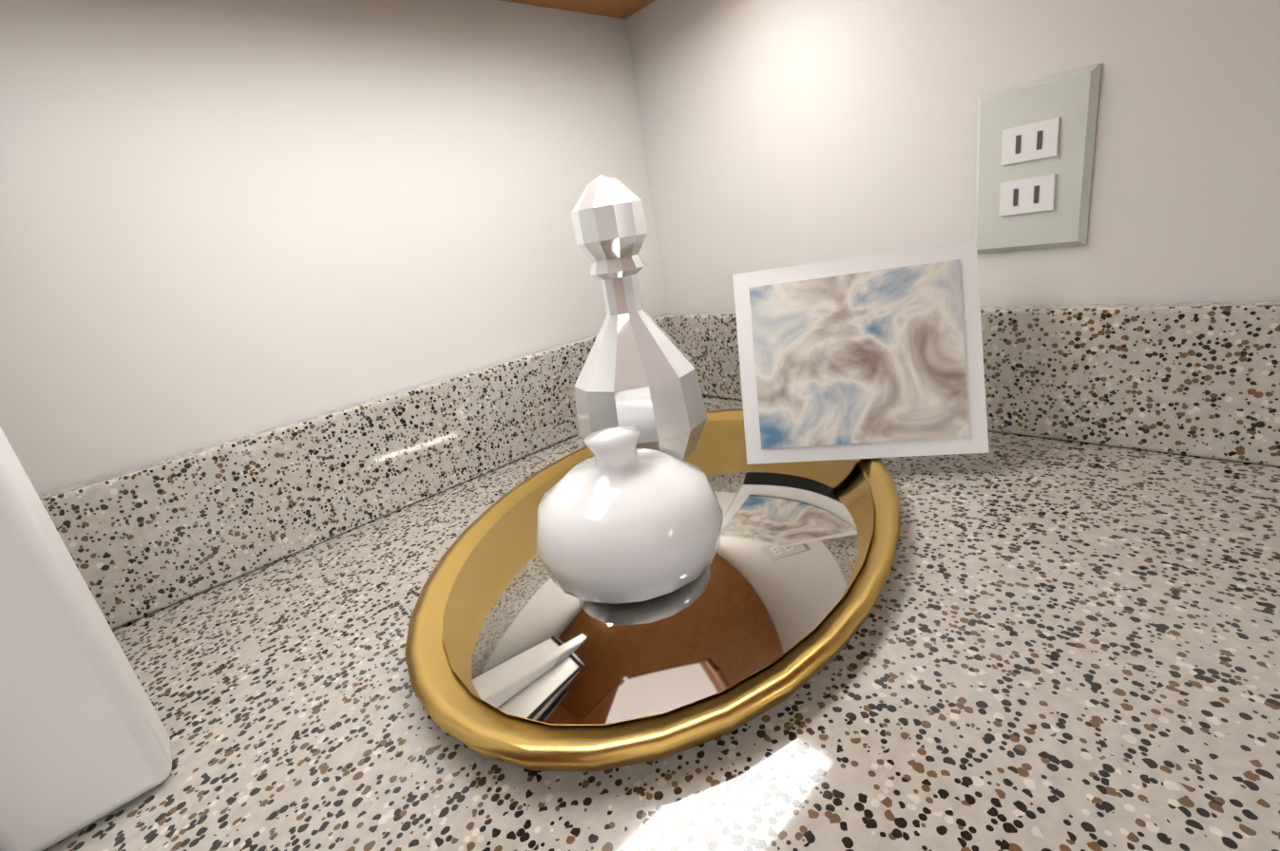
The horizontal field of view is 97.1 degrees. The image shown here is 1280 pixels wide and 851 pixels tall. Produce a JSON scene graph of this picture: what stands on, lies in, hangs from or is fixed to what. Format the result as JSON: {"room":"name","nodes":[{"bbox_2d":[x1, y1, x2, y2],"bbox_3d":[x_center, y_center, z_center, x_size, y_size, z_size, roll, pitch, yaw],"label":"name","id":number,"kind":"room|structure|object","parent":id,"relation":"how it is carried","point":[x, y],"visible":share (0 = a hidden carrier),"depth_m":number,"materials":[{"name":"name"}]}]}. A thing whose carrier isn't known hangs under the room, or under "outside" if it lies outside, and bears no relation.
{"room":"kitchen","nodes":[
{"label":"kitchen","id":0,"kind":"room"},
{"bbox_2d":[0,0,1279,496],"bbox_3d":[-1.216,0.774,-2.454,6.515,2.690,10.840,-24,23,-37],"label":"wall","id":1,"kind":"structure","parent":0,"point":[222,220],"depth_m":0.45,"materials":[{"name":"white paint"}]},
{"bbox_2d":[499,0,655,19],"bbox_3d":[-0.093,-0.776,0.008,0.657,1.015,0.732,-24,23,-37],"label":"upper cabinet","id":2,"kind":"object","parent":1,"relation":"attached to","point":[622,9],"visible":1,"depth_m":0.55,"materials":[{"name":"brown wood"}]},
{"bbox_2d":[974,62,1101,254],"bbox_3d":[0.283,-0.187,0.412,0.008,0.115,0.073,-24,23,-37],"label":"electrical outlet","id":3,"kind":"object","parent":1,"relation":"attached to","point":[1035,151],"visible":1,"depth_m":0.39,"materials":[{"name":"white plastic"}]},
{"bbox_3d":[-0.995,2.081,-2.019,6.515,0.100,10.840,-24,23,-37],"label":"floor","id":4,"kind":"structure","parent":0,"visible":0},
{"bbox_3d":[1.424,0.883,-1.177,0.950,0.855,4.927,-24,23,-37],"label":"base cabinet","id":5,"kind":"object","parent":4,"relation":"on","visible":0},
{"bbox_2d":[38,301,1279,850],"bbox_3d":[0.579,0.192,-0.303,0.680,0.159,2.337,-24,23,-37],"label":"countertop","id":6,"kind":"structure","parent":5,"relation":"on","point":[1065,638],"depth_m":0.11,"materials":[{"name":"stone"}]},
{"bbox_2d":[404,408,900,772],"bbox_3d":[0.024,0.063,0.411,0.407,0.014,0.329,-24,23,-37],"label":"tray","id":7,"kind":"object","parent":6,"relation":"on","point":[516,655],"visible":0.65,"depth_m":0.29,"materials":[{"name":"gold"}]},
{"bbox_2d":[534,425,723,604],"bbox_3d":[-0.009,0.045,0.324,0.110,0.092,0.110,-24,23,-37],"label":"vase","id":8,"kind":"object","parent":7,"relation":"on","point":[621,519],"visible":1,"depth_m":0.29,"materials":[{"name":"white ceramic"}]},
{"bbox_2d":[571,173,706,459],"bbox_3d":[-0.012,-0.088,0.488,0.120,0.240,0.120,-24,23,-37],"label":"decanter","id":9,"kind":"object","parent":7,"relation":"on","point":[639,371],"visible":0.94,"depth_m":0.46,"materials":[{"name":"white porcelain"}]},
{"bbox_2d":[732,239,988,464],"bbox_3d":[0.163,-0.050,0.431,0.170,0.149,0.059,-4,19,16],"label":"picture frame","id":10,"kind":"object","parent":7,"relation":"on","point":[876,355],"visible":1,"depth_m":0.42,"materials":[{"name":"multicoloured paper"}]},
{"bbox_3d":[-0.362,0.070,0.127,0.190,0.300,0.305,-24,23,-37],"label":"coffee maker","id":11,"kind":"object","parent":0,"visible":0},
{"bbox_2d":[0,426,171,850],"bbox_3d":[-0.265,0.028,0.206,0.055,0.300,0.038,-24,23,-37],"label":"display panel","id":12,"kind":"object","parent":11,"relation":"attached to","point":[85,740],"visible":1,"depth_m":0.23,"materials":[{"name":"white plastic"}]}
]}

